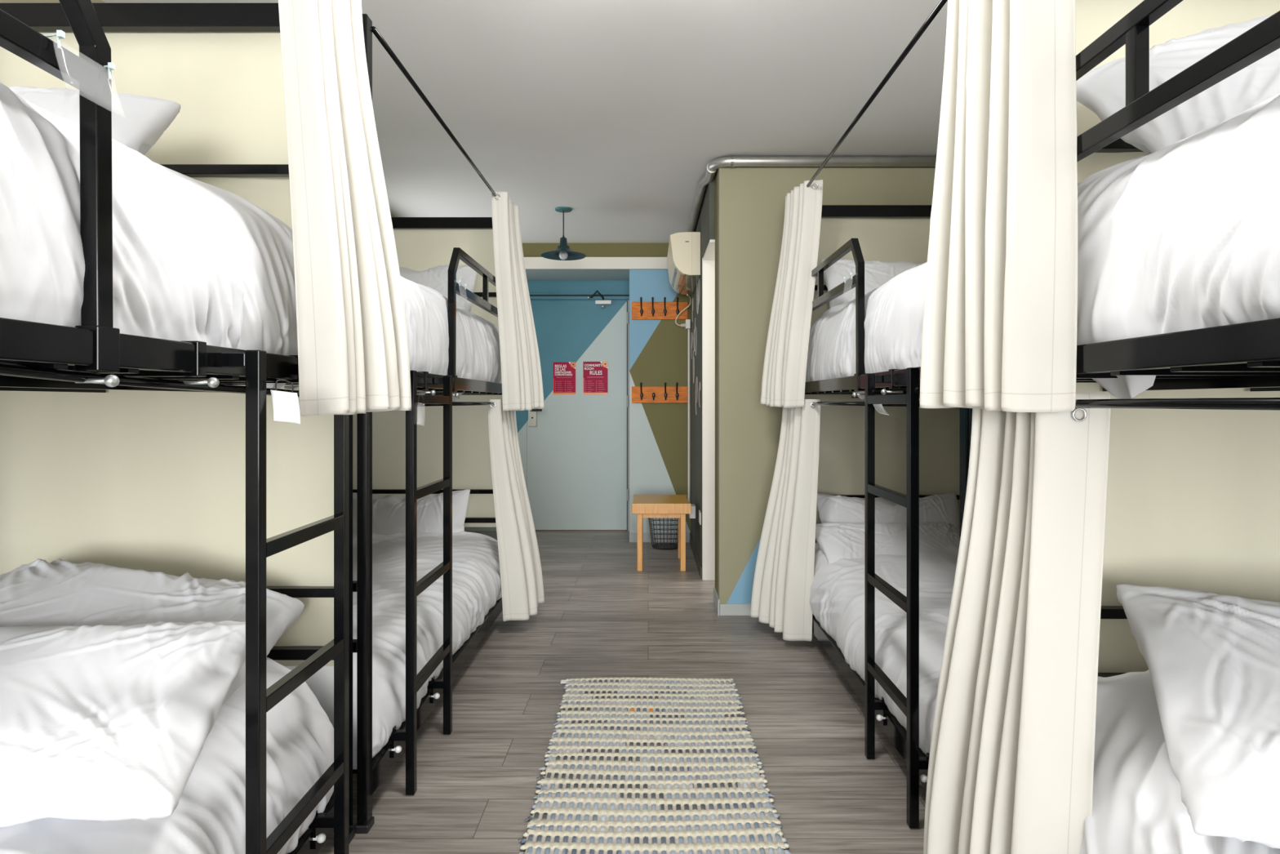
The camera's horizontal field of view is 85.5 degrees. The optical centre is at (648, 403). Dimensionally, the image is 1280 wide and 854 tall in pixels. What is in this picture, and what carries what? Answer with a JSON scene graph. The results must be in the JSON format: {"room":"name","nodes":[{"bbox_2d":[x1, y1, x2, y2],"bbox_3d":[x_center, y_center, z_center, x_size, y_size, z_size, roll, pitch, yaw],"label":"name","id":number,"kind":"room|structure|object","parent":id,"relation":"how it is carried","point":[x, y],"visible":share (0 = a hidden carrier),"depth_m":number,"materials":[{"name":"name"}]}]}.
{"room":"dormitory","nodes":[
{"label":"dormitory","id":0,"kind":"room"},
{"bbox_2d":[0,0,395,217],"bbox_3d":[-1.810,-0.090,0.090,0.100,2.420,12.180,0,0,0],"label":"wall","id":1,"kind":"structure","parent":0,"point":[1,1],"depth_m":1.99,"materials":[{"name":"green paint"}]},
{"bbox_2d":[102,0,947,243],"bbox_3d":[0.000,-1.350,0.065,3.720,0.100,12.330,0,0,0],"label":"ceiling","id":2,"kind":"structure","parent":0,"point":[614,113],"depth_m":2.94,"materials":[{"name":"paint"}]},
{"bbox_2d":[541,206,586,260],"bbox_3d":[-0.566,-1.129,4.620,0.300,0.341,0.300,0,0,0],"label":"pendant lamp","id":3,"kind":"object","parent":2,"relation":"hanging from","point":[562,252],"visible":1,"depth_m":4.61,"materials":[{"name":"teal metal"}]},
{"bbox_2d":[464,280,629,530],"bbox_3d":[-0.956,0.018,6.090,1.608,2.205,0.020,0,0,0],"label":"wall","id":4,"kind":"structure","parent":0,"point":[534,286],"depth_m":6.08,"materials":[{"name":"teal paint"}]},
{"bbox_2d":[522,243,690,532],"bbox_3d":[-0.708,-0.090,5.840,2.105,2.420,0.480,0,0,0],"label":"wall","id":5,"kind":"structure","parent":0,"point":[659,348],"depth_m":5.60,"materials":[{"name":"blue paint"}]},
{"bbox_2d":[526,300,628,531],"bbox_3d":[-0.617,0.107,6.044,0.893,2.026,0.072,0,0,0],"label":"door","id":6,"kind":"structure","parent":5,"relation":"in","point":[576,444],"depth_m":6.07,"materials":[{"name":"teal paint"}]},
{"bbox_2d":[553,361,575,394],"bbox_3d":[-0.735,-0.223,6.067,0.196,0.282,0.003,0,0,0],"label":"poster","id":7,"kind":"object","parent":6,"relation":"attached to","point":[564,372],"visible":1,"depth_m":6.07,"materials":[{"name":"red paper"}]},
{"bbox_2d":[582,361,608,394],"bbox_3d":[-0.462,-0.225,6.067,0.215,0.287,0.003,0,0,0],"label":"poster","id":8,"kind":"object","parent":6,"relation":"attached to","point":[595,374],"visible":1,"depth_m":6.07,"materials":[{"name":"red paper"}]},
{"bbox_2d":[586,289,611,308],"bbox_3d":[-0.428,-0.900,5.984,0.215,0.141,0.168,0,0,0],"label":"door closer","id":9,"kind":"object","parent":6,"relation":"attached to","point":[602,302],"depth_m":6.02,"materials":[{"name":"white metal"}]},
{"bbox_2d":[528,293,629,299],"bbox_3d":[-0.632,-0.940,6.067,0.961,0.049,0.024,0,0,0],"label":"trim","id":10,"kind":"structure","parent":5,"relation":"attached to","point":[531,297],"depth_m":6.06,"materials":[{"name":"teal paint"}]},
{"bbox_2d":[524,257,667,269],"bbox_3d":[-0.708,-1.135,5.300,2.105,0.095,0.600,0,0,0],"label":"trim","id":11,"kind":"structure","parent":5,"relation":"attached to","point":[531,263],"depth_m":5.58,"materials":[{"name":"beige paint"}]},
{"bbox_2d":[629,532,689,542],"bbox_3d":[0.091,1.083,5.594,0.487,0.075,0.012,0,0,0],"label":"baseboard","id":12,"kind":"structure","parent":5,"relation":"attached to","point":[633,535],"depth_m":5.59,"materials":[{"name":"grey"}]},
{"bbox_2d":[631,297,688,319],"bbox_3d":[0.094,-0.765,5.558,0.452,0.172,0.084,0,0,0],"label":"coat rack","id":13,"kind":"object","parent":5,"relation":"attached to","point":[641,310],"visible":1,"depth_m":5.58,"materials":[{"name":"orange wood"}]},
{"bbox_2d":[631,382,688,403],"bbox_3d":[0.094,-0.087,5.558,0.452,0.166,0.084,0,0,0],"label":"coat rack","id":14,"kind":"object","parent":5,"relation":"attached to","point":[640,394],"visible":1,"depth_m":5.58,"materials":[{"name":"orange wood"}]},
{"bbox_2d":[318,530,926,853],"bbox_3d":[0.000,1.170,0.065,3.720,0.100,12.330,0,0,0],"label":"floor","id":15,"kind":"structure","parent":0,"point":[599,615],"depth_m":2.55,"materials":[{"name":"grey wood"}]},
{"bbox_2d":[0,0,355,853],"bbox_3d":[-1.202,0.051,0.789,1.030,2.138,2.024,0,0,0],"label":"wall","id":16,"kind":"structure","parent":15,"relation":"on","point":[117,449],"depth_m":1.78,"materials":[{"name":"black paint"}]},
{"bbox_2d":[44,30,115,79],"bbox_3d":[-0.756,-0.440,0.930,0.036,0.076,0.100,0,0,0],"label":"hooks","id":17,"kind":"object","parent":16,"relation":"hanging from","point":[60,33],"visible":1,"depth_m":0.89,"materials":[{"name":"white plastic"}]},
{"bbox_2d":[266,382,284,395],"bbox_3d":[-1.236,-0.117,0.785,0.869,0.202,1.870,0,0,0],"label":"mattress","id":18,"kind":"object","parent":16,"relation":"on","point":[272,385],"visible":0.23,"depth_m":1.58,"materials":[{"name":"white fabric"}]},
{"bbox_2d":[7,85,180,155],"bbox_3d":[-1.401,-0.490,1.392,0.712,0.373,0.335,0,0,-2],"label":"pillow","id":19,"kind":"object","parent":18,"relation":"on","point":[138,122],"visible":0.17,"depth_m":1.44,"materials":[{"name":"white fabric"}]},
{"bbox_2d":[0,82,297,355],"bbox_3d":[-1.223,-0.305,0.786,0.942,0.426,1.914,0,0,0],"label":"duvet","id":20,"kind":"object","parent":18,"relation":"on","point":[193,260],"visible":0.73,"depth_m":1.08,"materials":[{"name":"white fabric"}]},
{"bbox_2d":[270,379,300,423],"bbox_3d":[-0.655,-0.004,1.252,0.060,0.081,0.020,0,0,0],"label":"tag","id":21,"kind":"object","parent":16,"relation":"attached to","point":[286,406],"visible":1,"depth_m":1.25,"materials":[{"name":"white paper"}]},
{"bbox_2d":[278,0,411,416],"bbox_3d":[-0.674,-0.497,1.557,0.195,1.045,0.320,0,0,0],"label":"curtain","id":22,"kind":"object","parent":16,"relation":"hanging from","point":[353,342],"visible":1,"depth_m":1.47,"materials":[{"name":"beige fabric"}]},
{"bbox_3d":[-1.236,0.915,0.785,0.869,0.150,1.870,0,0,0],"label":"mattress","id":23,"kind":"object","parent":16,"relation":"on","visible":0},
{"bbox_2d":[0,657,333,853],"bbox_3d":[-1.216,0.762,0.785,0.968,0.441,1.925,0,0,0],"label":"duvet","id":24,"kind":"object","parent":23,"relation":"on","point":[209,816],"visible":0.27,"depth_m":1.28,"materials":[{"name":"white fabric"}]},
{"bbox_2d":[0,620,245,827],"bbox_3d":[-1.130,0.528,1.165,0.756,0.244,0.461,0,0,-14],"label":"pillow","id":25,"kind":"object","parent":24,"relation":"on","point":[101,722],"visible":0.97,"depth_m":1.13,"materials":[{"name":"white fabric"}]},
{"bbox_2d":[0,558,304,702],"bbox_3d":[-1.198,0.534,1.500,0.695,0.356,0.440,0,0,-2],"label":"pillow","id":26,"kind":"object","parent":24,"relation":"on","point":[60,592],"visible":0.48,"depth_m":1.49,"materials":[{"name":"white fabric"}]},
{"bbox_2d":[352,13,502,833],"bbox_3d":[-1.192,0.051,2.811,1.050,2.138,2.021,0,0,0],"label":"bunk bed","id":27,"kind":"object","parent":15,"relation":"on","point":[441,445],"visible":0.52,"depth_m":2.62,"materials":[{"name":"black paint"}]},
{"bbox_2d":[417,390,462,401],"bbox_3d":[-1.221,-0.107,2.807,0.898,0.221,1.867,0,0,0],"label":"mattress","id":28,"kind":"object","parent":27,"relation":"on","point":[454,398],"visible":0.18,"depth_m":3.00,"materials":[{"name":"white fabric"}]},
{"bbox_2d":[399,264,476,311],"bbox_3d":[-1.239,-0.530,3.559,0.688,0.410,0.280,0,0,1],"label":"pillow","id":29,"kind":"object","parent":28,"relation":"on","point":[436,278],"visible":0.13,"depth_m":3.52,"materials":[{"name":"white fabric"}]},
{"bbox_2d":[400,275,502,382],"bbox_3d":[-1.198,-0.305,2.807,0.938,0.424,1.908,0,0,0],"label":"duvet","id":30,"kind":"object","parent":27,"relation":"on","point":[477,339],"visible":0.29,"depth_m":2.57,"materials":[{"name":"white fabric"}]},
{"bbox_2d":[456,280,466,289],"bbox_3d":[-0.731,-0.438,2.710,0.028,0.076,0.100,0,0,0],"label":"name sleeve","id":31,"kind":"object","parent":27,"relation":"hanging from","point":[460,281],"visible":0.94,"depth_m":2.67,"materials":[{"name":"white plastic"}]},
{"bbox_2d":[487,399,544,621],"bbox_3d":[-0.653,0.513,3.460,0.225,1.066,0.329,0,0,0],"label":"curtain","id":32,"kind":"object","parent":27,"relation":"hanging from","point":[520,565],"visible":0.96,"depth_m":3.32,"materials":[{"name":"beige fabric"}]},
{"bbox_2d":[491,191,543,410],"bbox_3d":[-0.645,-0.490,3.466,0.212,1.051,0.340,0,0,0],"label":"curtain","id":33,"kind":"object","parent":27,"relation":"hanging from","point":[520,362],"visible":1,"depth_m":3.32,"materials":[{"name":"beige fabric"}]},
{"bbox_3d":[-1.221,0.915,2.806,0.898,0.150,1.867,0,0,0],"label":"mattress","id":34,"kind":"object","parent":27,"relation":"on","visible":0},
{"bbox_2d":[284,530,502,768],"bbox_3d":[-1.184,0.813,2.808,0.953,0.341,1.911,0,0,0],"label":"duvet","id":35,"kind":"object","parent":34,"relation":"on","point":[476,571],"visible":0.3,"depth_m":2.57,"materials":[{"name":"white fabric"}]},
{"bbox_2d":[352,488,470,534],"bbox_3d":[-1.301,0.675,3.581,0.713,0.436,0.280,0,0,-3],"label":"pillow","id":36,"kind":"object","parent":34,"relation":"on","point":[388,512],"visible":0.27,"depth_m":3.55,"materials":[{"name":"white fabric"}]},
{"bbox_2d":[518,676,791,853],"bbox_3d":[0.011,1.113,2.151,0.712,0.012,1.321,0,0,0],"label":"rag rug","id":37,"kind":"object","parent":15,"relation":"on","point":[645,765],"visible":1,"depth_m":2.06,"materials":[{"name":"fabric"}]},
{"bbox_2d":[631,494,691,571],"bbox_3d":[0.089,0.892,4.825,0.394,0.455,0.450,0,0,0],"label":"wooden stool","id":38,"kind":"object","parent":15,"relation":"on","point":[677,506],"visible":1,"depth_m":4.62,"materials":[{"name":"brown wood"}]},
{"bbox_2d":[648,517,677,549],"bbox_3d":[0.136,0.960,5.400,0.294,0.309,0.294,0,0,0],"label":"wire basket","id":39,"kind":"object","parent":15,"relation":"on","point":[660,545],"visible":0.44,"depth_m":5.34,"materials":[{"name":"black metal"}]},
{"bbox_2d":[804,0,968,828],"bbox_3d":[1.202,0.051,2.605,1.030,2.138,1.972,0,0,0],"label":"bunk bed","id":40,"kind":"object","parent":15,"relation":"on","point":[910,453],"visible":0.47,"depth_m":2.76,"materials":[{"name":"black paint"}]},
{"bbox_2d":[750,399,820,641],"bbox_3d":[0.662,0.532,3.282,0.182,1.104,0.350,0,0,-30],"label":"curtain","id":41,"kind":"object","parent":40,"relation":"hanging from","point":[784,577],"visible":0.99,"depth_m":3.22,"materials":[{"name":"beige fabric"}]},
{"bbox_2d":[760,179,822,408],"bbox_3d":[0.674,-0.500,3.283,0.188,1.044,0.307,0,0,-11],"label":"curtain","id":42,"kind":"object","parent":40,"relation":"hanging from","point":[785,359],"visible":0.98,"depth_m":3.18,"materials":[{"name":"beige fabric"}]},
{"bbox_2d":[843,272,855,283],"bbox_3d":[0.745,-0.438,2.560,0.026,0.076,0.100,0,0,0],"label":"name sleeve","id":43,"kind":"object","parent":40,"relation":"hanging from","point":[851,273],"visible":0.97,"depth_m":2.52,"materials":[{"name":"white plastic"}]},
{"bbox_2d":[852,391,864,400],"bbox_3d":[1.228,-0.112,2.601,0.885,0.211,1.818,0,0,0],"label":"mattress","id":44,"kind":"object","parent":40,"relation":"on","point":[862,397],"visible":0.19,"depth_m":2.75,"materials":[{"name":"white fabric"}]},
{"bbox_2d":[820,258,925,308],"bbox_3d":[1.220,-0.511,3.341,0.720,0.421,0.282,0,0,-2],"label":"pillow","id":45,"kind":"object","parent":44,"relation":"on","point":[877,273],"visible":0.23,"depth_m":3.33,"materials":[{"name":"white fabric"}]},
{"bbox_2d":[805,262,927,382],"bbox_3d":[1.212,-0.303,2.601,0.957,0.421,1.869,0,0,0],"label":"duvet","id":46,"kind":"object","parent":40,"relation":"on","point":[894,309],"visible":0.27,"depth_m":2.34,"materials":[{"name":"white fabric"}]},
{"bbox_2d":[872,404,888,415],"bbox_3d":[0.719,0.004,2.143,0.032,0.063,0.060,0,0,-9],"label":"tag","id":47,"kind":"object","parent":40,"relation":"attached to","point":[878,407],"visible":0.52,"depth_m":2.15,"materials":[{"name":"white paper"}]},
{"bbox_3d":[1.228,0.915,2.601,0.885,0.150,1.818,0,0,0],"label":"mattress","id":48,"kind":"object","parent":40,"relation":"on","visible":0},
{"bbox_2d":[809,542,959,755],"bbox_3d":[1.199,0.803,2.602,0.963,0.362,1.866,0,0,0],"label":"duvet","id":49,"kind":"object","parent":48,"relation":"on","point":[837,597],"visible":0.26,"depth_m":2.52,"materials":[{"name":"white fabric"}]},
{"bbox_2d":[815,521,959,564],"bbox_3d":[1.150,0.697,3.141,0.718,0.293,0.421,0,0,-6],"label":"pillow","id":50,"kind":"object","parent":48,"relation":"on","point":[837,540],"visible":0.36,"depth_m":3.15,"materials":[{"name":"white fabric"}]},
{"bbox_2d":[817,493,959,530],"bbox_3d":[1.190,0.655,3.361,0.713,0.415,0.297,0,0,0],"label":"pillow","id":51,"kind":"object","parent":48,"relation":"on","point":[942,507],"visible":0.3,"depth_m":3.36,"materials":[{"name":"white fabric"}]},
{"bbox_2d":[968,0,1279,677],"bbox_3d":[1.202,0.051,0.612,1.030,2.138,2.029,0,0,0],"label":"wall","id":52,"kind":"structure","parent":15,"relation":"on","point":[1193,502],"depth_m":1.61,"materials":[{"name":"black paint"}]},
{"bbox_2d":[920,0,1077,412],"bbox_3d":[0.674,-0.502,1.340,0.132,1.036,0.313,0,0,-14],"label":"curtain","id":53,"kind":"object","parent":52,"relation":"hanging from","point":[1000,323],"visible":1,"depth_m":1.26,"materials":[{"name":"beige fabric"}]},
{"bbox_2d":[923,393,1111,853],"bbox_3d":[0.710,0.537,1.385,0.159,1.111,0.346,0,0,-14],"label":"curtain","id":54,"kind":"object","parent":52,"relation":"hanging from","point":[1011,766],"visible":0.94,"depth_m":1.29,"materials":[{"name":"beige fabric"}]},
{"bbox_2d":[1093,375,1155,399],"bbox_3d":[1.228,-0.107,0.608,0.885,0.221,1.875,0,0,0],"label":"mattress","id":55,"kind":"object","parent":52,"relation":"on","point":[1121,387],"visible":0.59,"depth_m":1.23,"materials":[{"name":"white fabric"}]},
{"bbox_2d":[1076,93,1279,345],"bbox_3d":[1.211,-0.300,0.607,0.942,0.414,1.921,0,0,0],"label":"duvet","id":56,"kind":"object","parent":55,"relation":"on","point":[1184,234],"visible":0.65,"depth_m":0.98,"materials":[{"name":"white fabric"}]},
{"bbox_2d":[1075,14,1279,153],"bbox_3d":[1.239,-0.601,1.298,0.751,0.501,0.327,0,0,4],"label":"pillow","id":57,"kind":"object","parent":56,"relation":"on","point":[1101,90],"visible":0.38,"depth_m":1.29,"materials":[{"name":"white fabric"}]},
{"bbox_3d":[1.228,0.915,0.607,0.885,0.150,1.875,0,0,0],"label":"mattress","id":58,"kind":"object","parent":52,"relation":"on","visible":0},
{"bbox_2d":[1080,669,1279,853],"bbox_3d":[1.219,0.755,0.608,0.917,0.454,1.920,0,0,0],"label":"duvet","id":59,"kind":"object","parent":58,"relation":"on","point":[1138,807],"visible":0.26,"depth_m":1.21,"materials":[{"name":"white fabric"}]},
{"bbox_2d":[1115,583,1279,848],"bbox_3d":[1.245,0.516,1.100,0.759,0.304,0.500,0,0,22],"label":"pillow","id":60,"kind":"object","parent":59,"relation":"on","point":[1212,660],"visible":1,"depth_m":1.15,"materials":[{"name":"white fabric"}]},
{"bbox_2d":[690,168,717,593],"bbox_3d":[0.408,-0.090,4.670,0.135,2.420,1.860,0,0,0],"label":"wall","id":61,"kind":"structure","parent":0,"point":[705,224],"depth_m":4.60,"materials":[{"name":"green paint"}]},
{"bbox_2d":[666,231,700,327],"bbox_3d":[0.243,-0.868,5.037,0.200,0.510,1.037,0,0,0],"label":"air conditioner","id":62,"kind":"object","parent":61,"relation":"attached to","point":[683,258],"visible":1,"depth_m":4.52,"materials":[{"name":"beige plastic"}]},
{"bbox_2d":[684,319,690,502],"bbox_3d":[0.319,0.073,5.564,0.039,1.494,0.068,0,0,0],"label":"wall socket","id":63,"kind":"object","parent":61,"relation":"attached to","point":[687,322],"visible":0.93,"depth_m":5.57,"materials":[{"name":"white plastic"}]},
{"bbox_2d":[688,504,695,518],"bbox_3d":[0.322,0.790,5.070,0.044,0.090,0.100,0,0,0],"label":"wall outlet","id":64,"kind":"object","parent":61,"relation":"attached to","point":[692,515],"visible":0.76,"depth_m":5.02,"materials":[{"name":"white plastic"}]},
{"bbox_2d":[689,532,702,578],"bbox_3d":[0.340,1.083,5.010,0.010,0.075,1.180,0,0,0],"label":"baseboard","id":65,"kind":"structure","parent":61,"relation":"attached to","point":[691,541],"depth_m":4.85,"materials":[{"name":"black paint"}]},
{"bbox_2d":[698,510,701,524],"bbox_3d":[0.341,0.750,4.560,0.008,0.080,0.120,0,0,0],"label":"wall outlet","id":66,"kind":"object","parent":61,"relation":"attached to","point":[700,513],"visible":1,"depth_m":4.50,"materials":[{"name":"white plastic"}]},
{"bbox_2d":[702,239,715,579],"bbox_3d":[0.407,0.098,4.160,0.125,2.045,0.520,0,0,0],"label":"trim","id":67,"kind":"structure","parent":61,"relation":"attached to","point":[708,259],"depth_m":4.39,"materials":[{"name":"white paint"}]},
{"bbox_2d":[713,586,719,615],"bbox_3d":[0.372,1.077,3.774,0.008,0.085,0.252,0,0,0],"label":"baseboard","id":68,"kind":"structure","parent":61,"relation":"attached to","point":[716,599],"depth_m":3.73,"materials":[{"name":"grey"}]},
{"bbox_2d":[687,155,936,231],"bbox_3d":[1.023,-1.270,4.500,1.472,0.058,1.801,0,0,0],"label":"conduit pipe","id":69,"kind":"object","parent":61,"relation":"attached to","point":[731,161],"visible":0.91,"depth_m":3.61,"materials":[{"name":"metal"}]},
{"bbox_2d":[717,166,935,615],"bbox_3d":[1.068,-0.090,3.694,1.384,2.420,0.092,0,0,0],"label":"wall","id":70,"kind":"structure","parent":0,"point":[751,200],"depth_m":3.66,"materials":[{"name":"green paint"}]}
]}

